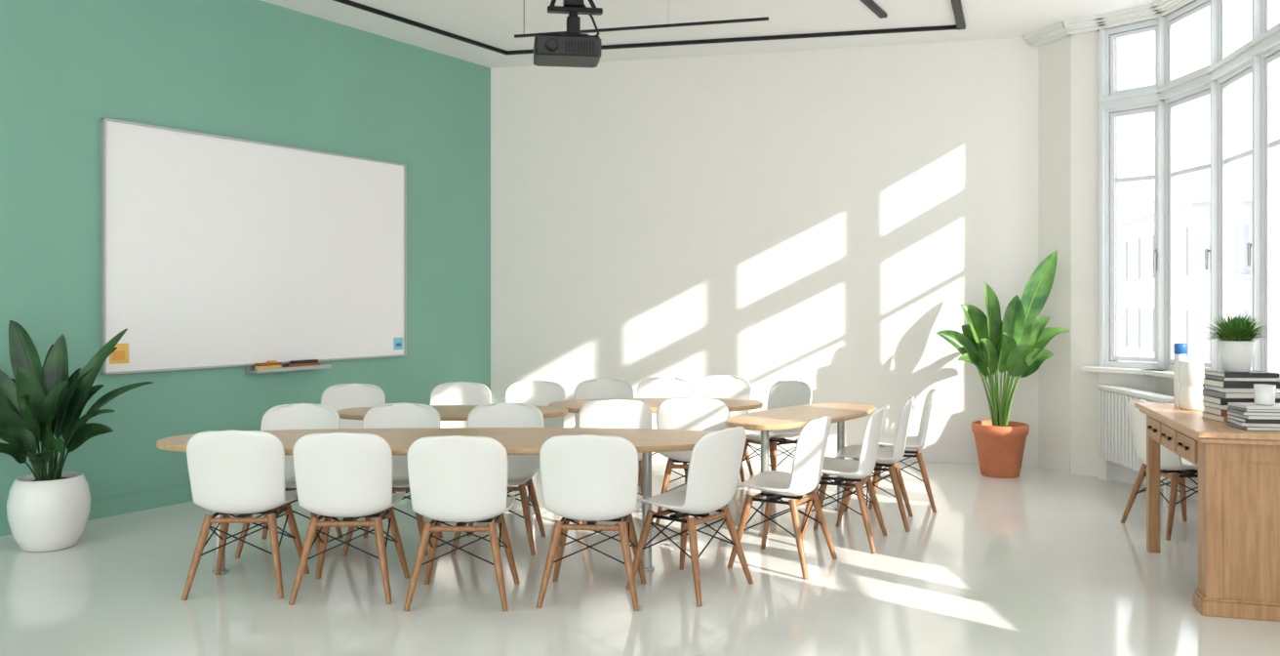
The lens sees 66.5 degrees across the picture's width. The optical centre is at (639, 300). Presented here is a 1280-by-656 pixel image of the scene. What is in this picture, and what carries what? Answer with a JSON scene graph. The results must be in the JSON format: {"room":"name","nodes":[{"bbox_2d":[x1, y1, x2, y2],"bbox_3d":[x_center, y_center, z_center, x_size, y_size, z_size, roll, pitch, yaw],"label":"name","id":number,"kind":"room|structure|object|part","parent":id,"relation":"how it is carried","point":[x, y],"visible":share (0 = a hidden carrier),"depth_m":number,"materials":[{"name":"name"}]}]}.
{"room":"classroom","nodes":[
{"label":"classroom","id":0,"kind":"room"},
{"bbox_2d":[0,0,490,514],"bbox_3d":[-6.211,-0.500,3.118,0.150,4.000,16.950,0,0,33],"label":"wall","id":1,"kind":"structure","parent":0,"point":[257,70],"depth_m":7.36,"materials":[{"name":"green paint"}]},
{"bbox_2d":[0,482,193,536],"bbox_3d":[-6.169,1.433,3.030,0.019,0.135,16.851,0,0,33],"label":"baseboard","id":2,"kind":"structure","parent":1,"relation":"attached to","point":[106,506],"depth_m":6.93,"materials":[{"name":"green paint"}]},
{"bbox_2d":[100,118,406,374],"bbox_3d":[-2.904,-0.345,7.867,0.144,1.830,2.780,0,0,33],"label":"whiteboard","id":3,"kind":"object","parent":1,"relation":"attached to","point":[217,251],"visible":1,"depth_m":7.63,"materials":[{"name":"ceramic"}]},
{"bbox_2d":[109,343,128,363],"bbox_3d":[-3.640,0.370,6.823,0.006,0.140,0.134,0,0,33],"label":"sticky note","id":4,"kind":"object","parent":3,"relation":"attached to","point":[120,354],"visible":0.82,"depth_m":6.83,"materials":[{"name":"yellow paper"}]},
{"bbox_2d":[245,360,330,372],"bbox_3d":[-2.852,0.542,7.947,0.144,0.055,0.710,0,0,33],"label":"tray","id":5,"kind":"object","parent":3,"relation":"on","point":[258,366],"depth_m":7.81,"materials":[{"name":"metal"}]},
{"bbox_2d":[394,337,402,349],"bbox_3d":[-2.222,0.395,8.975,0.006,0.110,0.110,0,0,33],"label":"sticky note","id":6,"kind":"object","parent":3,"relation":"attached to","point":[398,341],"visible":1,"depth_m":8.97,"materials":[{"name":"blue paper"}]},
{"bbox_2d":[0,451,1279,655],"bbox_3d":[-3.266,1.560,3.035,15.092,0.120,14.070,0,0,0],"label":"floor","id":7,"kind":"structure","parent":0,"point":[1040,561],"depth_m":5.08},
{"bbox_2d":[0,320,153,552],"bbox_3d":[-3.585,0.810,5.930,1.231,1.381,0.645,0,0,0],"label":"potted houseplant","id":8,"kind":"object","parent":7,"relation":"on","point":[49,510],"visible":1,"depth_m":5.87,"materials":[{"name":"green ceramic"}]},
{"bbox_3d":[-3.600,1.284,5.950,0.444,0.432,0.444,0,0,0],"label":"pot","id":9,"kind":"part","parent":8,"relation":"part of","materials":[{"name":"white ceramic"}]},
{"bbox_2d":[181,429,309,599],"bbox_3d":[-2.060,1.076,5.138,0.505,0.857,0.524,0,0,-3],"label":"chair","id":10,"kind":"object","parent":7,"relation":"on","point":[242,473],"visible":0.95,"depth_m":4.94,"materials":[{"name":"white plastic"}]},
{"bbox_2d":[235,402,343,558],"bbox_3d":[-2.120,1.076,5.922,0.505,0.857,0.524,0,0,-2],"label":"chair","id":11,"kind":"object","parent":7,"relation":"on","point":[296,416],"visible":0.24,"depth_m":6.13,"materials":[{"name":"white plastic"}]},
{"bbox_2d":[288,432,409,604],"bbox_3d":[-1.490,1.076,5.058,0.505,0.857,0.524,0,0,-2],"label":"chair","id":12,"kind":"object","parent":7,"relation":"on","point":[348,475],"visible":1,"depth_m":4.86,"materials":[{"name":"white plastic"}]},
{"bbox_2d":[320,383,385,428],"bbox_3d":[-2.220,1.076,7.402,0.505,0.857,0.524,0,0,-4],"label":"chair","id":13,"kind":"object","parent":7,"relation":"on","point":[343,395],"visible":0.25,"depth_m":7.62,"materials":[{"name":"white plastic"}]},
{"bbox_2d":[341,401,442,556],"bbox_3d":[-1.500,1.076,5.952,0.505,0.857,0.524,0,0,0],"label":"chair","id":14,"kind":"object","parent":7,"relation":"on","point":[403,415],"visible":0.27,"depth_m":6.16,"materials":[{"name":"white plastic"}]},
{"bbox_2d":[156,427,710,574],"bbox_3d":[-1.040,1.130,5.420,3.200,0.740,0.840,0,0,-1],"label":"table","id":15,"kind":"object","parent":7,"relation":"on","point":[515,440],"visible":0.55,"depth_m":5.43,"materials":[{"name":"brown wood"}]},
{"bbox_2d":[336,404,568,519],"bbox_3d":[-1.300,1.130,6.780,1.600,0.740,0.680,0,0,-3],"label":"table","id":16,"kind":"object","parent":7,"relation":"on","point":[446,412],"visible":0.27,"depth_m":6.70,"materials":[{"name":"brown wood"}]},
{"bbox_2d":[429,381,491,427],"bbox_3d":[-1.420,1.076,7.542,0.505,0.857,0.524,0,0,0],"label":"chair","id":17,"kind":"object","parent":7,"relation":"on","point":[458,392],"visible":0.23,"depth_m":7.76,"materials":[{"name":"white plastic"}]},
{"bbox_2d":[403,435,519,611],"bbox_3d":[-0.890,1.076,4.948,0.505,0.857,0.524,0,0,0],"label":"chair","id":18,"kind":"object","parent":7,"relation":"on","point":[461,479],"visible":1,"depth_m":4.75,"materials":[{"name":"white plastic"}]},
{"bbox_2d":[450,401,545,555],"bbox_3d":[-0.860,1.076,5.982,0.505,0.857,0.524,0,0,2],"label":"chair","id":19,"kind":"object","parent":7,"relation":"on","point":[521,467],"visible":0.56,"depth_m":6.17,"materials":[{"name":"white plastic"}]},
{"bbox_2d":[504,380,565,427],"bbox_3d":[-0.850,1.076,7.662,0.505,0.857,0.524,0,0,2],"label":"chair","id":20,"kind":"object","parent":7,"relation":"on","point":[533,392],"visible":0.17,"depth_m":7.88,"materials":[{"name":"white plastic"}]},
{"bbox_2d":[536,434,646,610],"bbox_3d":[-0.235,1.076,4.978,0.505,0.857,0.524,0,0,5],"label":"chair","id":21,"kind":"object","parent":7,"relation":"on","point":[591,478],"visible":0.99,"depth_m":4.78,"materials":[{"name":"white plastic"}]},
{"bbox_2d":[573,378,633,427],"bbox_3d":[-0.310,1.076,7.862,0.505,0.857,0.524,0,0,4],"label":"chair","id":22,"kind":"object","parent":7,"relation":"on","point":[594,388],"visible":0.24,"depth_m":8.08,"materials":[{"name":"white plastic"}]},
{"bbox_2d":[578,399,653,527],"bbox_3d":[-0.170,1.076,6.658,0.505,0.857,0.524,0,0,-2],"label":"chair","id":23,"kind":"object","parent":7,"relation":"on","point":[612,413],"visible":0.24,"depth_m":6.43,"materials":[{"name":"white plastic"}]},
{"bbox_2d":[548,397,762,412],"bbox_3d":[0.120,1.130,7.260,1.600,0.740,0.760,0,0,-8],"label":"table","id":24,"kind":"object","parent":7,"relation":"on","point":[733,404],"visible":0.37,"depth_m":7.27,"materials":[{"name":"brown wood"}]},
{"bbox_2d":[637,376,694,479],"bbox_3d":[0.190,1.076,8.052,0.505,0.857,0.524,0,0,8],"label":"chair","id":25,"kind":"object","parent":7,"relation":"on","point":[659,386],"visible":0.2,"depth_m":8.27,"materials":[{"name":"white plastic"}]},
{"bbox_2d":[625,426,753,605],"bbox_3d":[0.257,1.076,5.129,0.524,0.857,0.505,0,0,38],"label":"chair","id":26,"kind":"object","parent":7,"relation":"on","point":[715,460],"visible":0.95,"depth_m":4.99,"materials":[{"name":"white plastic"}]},
{"bbox_2d":[655,397,729,523],"bbox_3d":[0.370,1.076,6.758,0.505,0.857,0.524,0,0,4],"label":"chair","id":27,"kind":"object","parent":7,"relation":"on","point":[688,414],"visible":0.4,"depth_m":6.54,"materials":[{"name":"white plastic"}]},
{"bbox_2d":[684,374,753,481],"bbox_3d":[0.670,1.076,8.242,0.505,0.857,0.524,0,0,15],"label":"chair","id":28,"kind":"object","parent":7,"relation":"on","point":[722,385],"visible":0.27,"depth_m":8.45,"materials":[{"name":"white plastic"}]},
{"bbox_2d":[739,379,812,470],"bbox_3d":[1.062,1.076,7.801,0.524,0.857,0.505,0,0,-35],"label":"chair","id":29,"kind":"object","parent":7,"relation":"on","point":[784,392],"visible":0.62,"depth_m":7.86,"materials":[{"name":"white plastic"}]},
{"bbox_2d":[727,414,837,579],"bbox_3d":[0.812,1.076,5.579,0.524,0.857,0.505,0,0,30],"label":"chair","id":30,"kind":"object","parent":7,"relation":"on","point":[805,476],"visible":0.97,"depth_m":5.46,"materials":[{"name":"white plastic"}]},
{"bbox_2d":[724,402,876,536],"bbox_3d":[1.120,1.130,6.620,0.600,0.740,1.560,0,0,40],"label":"table","id":31,"kind":"object","parent":7,"relation":"on","point":[799,416],"visible":0.71,"depth_m":6.44,"materials":[{"name":"brown wood"}]},
{"bbox_2d":[800,404,886,553],"bbox_3d":[1.262,1.076,6.099,0.524,0.857,0.505,0,0,22],"label":"chair","id":32,"kind":"object","parent":7,"relation":"on","point":[847,469],"visible":0.79,"depth_m":5.95,"materials":[{"name":"white plastic"}]},
{"bbox_2d":[835,396,914,531],"bbox_3d":[1.592,1.076,6.639,0.524,0.857,0.505,0,0,18],"label":"chair","id":33,"kind":"object","parent":7,"relation":"on","point":[886,456],"visible":0.79,"depth_m":6.47,"materials":[{"name":"white plastic"}]},
{"bbox_2d":[868,388,937,512],"bbox_3d":[1.922,1.076,7.199,0.524,0.857,0.505,0,0,14],"label":"chair","id":34,"kind":"object","parent":7,"relation":"on","point":[913,444],"visible":0.7,"depth_m":7.02,"materials":[{"name":"white plastic"}]},
{"bbox_2d":[935,249,1069,478],"bbox_3d":[3.105,0.534,8.382,1.131,1.932,0.500,0,0,0],"label":"potted plant","id":35,"kind":"object","parent":7,"relation":"on","point":[1016,344],"visible":1,"depth_m":8.34,"materials":[{"name":"green plant"}]},
{"bbox_2d":[971,419,1029,478],"bbox_3d":[3.100,1.278,8.400,0.464,0.445,0.464,0,0,0],"label":"pot","id":36,"kind":"object","parent":35,"relation":"attached to","point":[1000,444],"depth_m":8.24,"materials":[{"name":"ceramic"}]},
{"bbox_2d":[1096,384,1173,507],"bbox_3d":[3.850,1.100,7.577,0.130,0.800,1.120,0,0,2],"label":"radiator","id":37,"kind":"object","parent":7,"relation":"on","point":[1116,445],"visible":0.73,"depth_m":7.74,"materials":[{"name":"metal"}]},
{"bbox_2d":[1120,399,1198,540],"bbox_3d":[3.518,1.076,6.380,0.524,0.857,0.505,0,0,-6],"label":"chair","id":38,"kind":"object","parent":7,"relation":"on","point":[1180,467],"visible":0.52,"depth_m":6.38,"materials":[{"name":"white plastic"}]},
{"bbox_2d":[1134,401,1279,621],"bbox_3d":[3.194,1.060,5.184,0.760,0.880,1.400,0,0,16],"label":"wooden desk","id":39,"kind":"object","parent":7,"relation":"on","point":[1239,469],"visible":0.95,"depth_m":4.63,"materials":[{"name":"brown wood"}]},
{"bbox_3d":[3.073,1.087,5.840,0.065,0.825,0.065,0,0,16],"label":"leg","id":40,"kind":"part","parent":39,"relation":"part of","materials":[{"name":"brown wood"}]},
{"bbox_2d":[1173,343,1187,405],"bbox_3d":[3.174,0.435,5.731,0.068,0.368,0.068,0,0,0],"label":"spray bottle","id":41,"kind":"object","parent":39,"relation":"on","point":[1180,349],"visible":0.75,"depth_m":5.71,"materials":[{"name":"white plastic"}]},
{"bbox_2d":[1178,360,1203,409],"bbox_3d":[3.149,0.481,5.571,0.128,0.275,0.128,0,0,0],"label":"ceramic jar","id":42,"kind":"object","parent":39,"relation":"on","point":[1190,372],"visible":0.98,"depth_m":5.52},
{"bbox_2d":[1200,369,1279,422],"bbox_3d":[3.117,0.494,5.061,0.301,0.251,0.225,0,0,5],"label":"book stack","id":43,"kind":"object","parent":39,"relation":"on","point":[1222,387],"visible":0.74,"depth_m":4.97,"materials":[{"name":"paper"}]},
{"bbox_2d":[1199,312,1276,371],"bbox_3d":[3.094,0.211,5.069,0.462,0.312,0.418,0,0,0],"label":"potted plant","id":44,"kind":"object","parent":43,"relation":"on","point":[1236,344],"visible":1,"depth_m":5.01,"materials":[{"name":"green plant"}]},
{"bbox_3d":[3.098,0.287,5.066,0.168,0.160,0.168,0,0,0],"label":"pot","id":45,"kind":"part","parent":44,"relation":"part of","materials":[{"name":"white ceramic"}]},
{"bbox_2d":[1226,401,1279,431],"bbox_3d":[3.035,0.562,4.741,0.273,0.114,0.223,0,0,10],"label":"magazine stack","id":46,"kind":"object","parent":39,"relation":"on","point":[1246,416],"visible":1,"depth_m":4.66,"materials":[{"name":"paper"}]},
{"bbox_2d":[1253,383,1276,404],"bbox_3d":[3.037,0.457,4.751,0.092,0.095,0.114,0,0,11],"label":"ceramic mug","id":47,"kind":"object","parent":46,"relation":"on","point":[1263,394],"visible":1,"depth_m":4.71,"materials":[{"name":"white ceramic"}]},
{"bbox_2d":[260,0,1156,68],"bbox_3d":[-3.266,-2.475,3.035,15.092,0.150,14.070,0,0,0],"label":"ceiling","id":48,"kind":"structure","parent":0,"point":[496,23],"depth_m":8.38,"materials":[{"name":"paint"}]},
{"bbox_2d":[533,0,602,67],"bbox_3d":[-0.438,-1.935,5.988,0.420,0.930,0.328,0,0,-8],"label":"ceiling projector","id":49,"kind":"object","parent":48,"relation":"hanging from","point":[573,48],"depth_m":5.92,"materials":[{"name":"black plastic"}]},
{"bbox_2d":[333,0,965,54],"bbox_3d":[-0.608,-2.237,7.312,6.906,0.325,4.225,0,0,0],"label":"track","id":50,"kind":"object","parent":48,"relation":"attached to","point":[957,9],"depth_m":8.55,"materials":[{"name":"black metal"}]},
{"bbox_2d":[490,37,1039,450],"bbox_3d":[1.057,-0.500,9.538,5.500,4.000,0.150,0,0,13],"label":"wall","id":51,"kind":"structure","parent":0,"point":[816,218],"depth_m":9.40,"materials":[{"name":"white paint"}]},
{"bbox_2d":[747,441,1038,466],"bbox_3d":[1.038,1.433,9.457,5.300,0.135,0.019,0,0,13],"label":"baseboard","id":52,"kind":"structure","parent":51,"relation":"attached to","point":[930,454],"depth_m":9.04,"materials":[{"name":"white paint"}]},
{"bbox_2d":[1039,1,1206,482],"bbox_3d":[3.954,-0.500,1.500,0.967,4.000,15.000,0,0,0],"label":"wall","id":53,"kind":"structure","parent":0,"point":[1068,66],"depth_m":8.45,"materials":[{"name":"white paint"}]},
{"bbox_2d":[1024,0,1195,47],"bbox_3d":[4.010,-2.350,6.646,0.732,0.100,4.512,0,0,-4],"label":"trim","id":54,"kind":"structure","parent":53,"relation":"attached to","point":[1057,31],"depth_m":8.21,"materials":[{"name":"white paint"}]},
{"bbox_2d":[1038,450,1198,501],"bbox_3d":[3.747,1.433,2.425,0.623,0.135,12.860,0,0,1],"label":"baseboard","id":55,"kind":"structure","parent":53,"relation":"attached to","point":[1082,466],"depth_m":8.35,"materials":[{"name":"white paint"}]},
{"bbox_2d":[1098,18,1164,368],"bbox_3d":[4.112,-0.870,8.112,0.175,2.860,0.537,0,0,-40],"label":"frame","id":56,"kind":"object","parent":53,"relation":"attached to","point":[1138,100],"visible":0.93,"depth_m":8.24,"materials":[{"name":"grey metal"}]},
{"bbox_2d":[1081,365,1279,392],"bbox_3d":[3.858,0.578,5.505,0.647,0.035,5.759,0,0,4],"label":"window sill","id":57,"kind":"structure","parent":53,"relation":"attached to","point":[1153,372],"depth_m":7.94,"materials":[{"name":"white paint"}]},
{"bbox_2d":[1158,0,1210,373],"bbox_3d":[4.278,-0.870,7.561,0.185,2.860,0.762,0,0,0],"label":"frame","id":58,"kind":"object","parent":53,"relation":"attached to","point":[1178,91],"visible":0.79,"depth_m":7.84,"materials":[{"name":"grey metal"}]},
{"bbox_2d":[1207,0,1261,370],"bbox_3d":[4.202,-0.870,6.824,0.175,2.860,0.807,0,0,12],"label":"frame","id":59,"kind":"object","parent":53,"relation":"attached to","point":[1230,66],"visible":0.6,"depth_m":7.14,"materials":[{"name":"grey metal"}]},
{"bbox_2d":[1249,0,1279,389],"bbox_3d":[4.062,-0.870,6.125,0.175,2.860,0.701,0,0,10],"label":"frame","id":60,"kind":"object","parent":53,"relation":"attached to","point":[1265,46],"visible":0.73,"depth_m":6.39,"materials":[{"name":"grey metal"}]},
{"label":"outside","id":61,"kind":"structure","parent":0,"visible":0},
{"bbox_2d":[1120,187,1252,367],"bbox_3d":[22.597,3.050,33.731,9.600,12.900,10.600,0,0,14],"label":"apartment building","id":62,"kind":"structure","parent":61,"point":[1137,223],"depth_m":30.48,"materials":[{"name":"white"}]}
]}

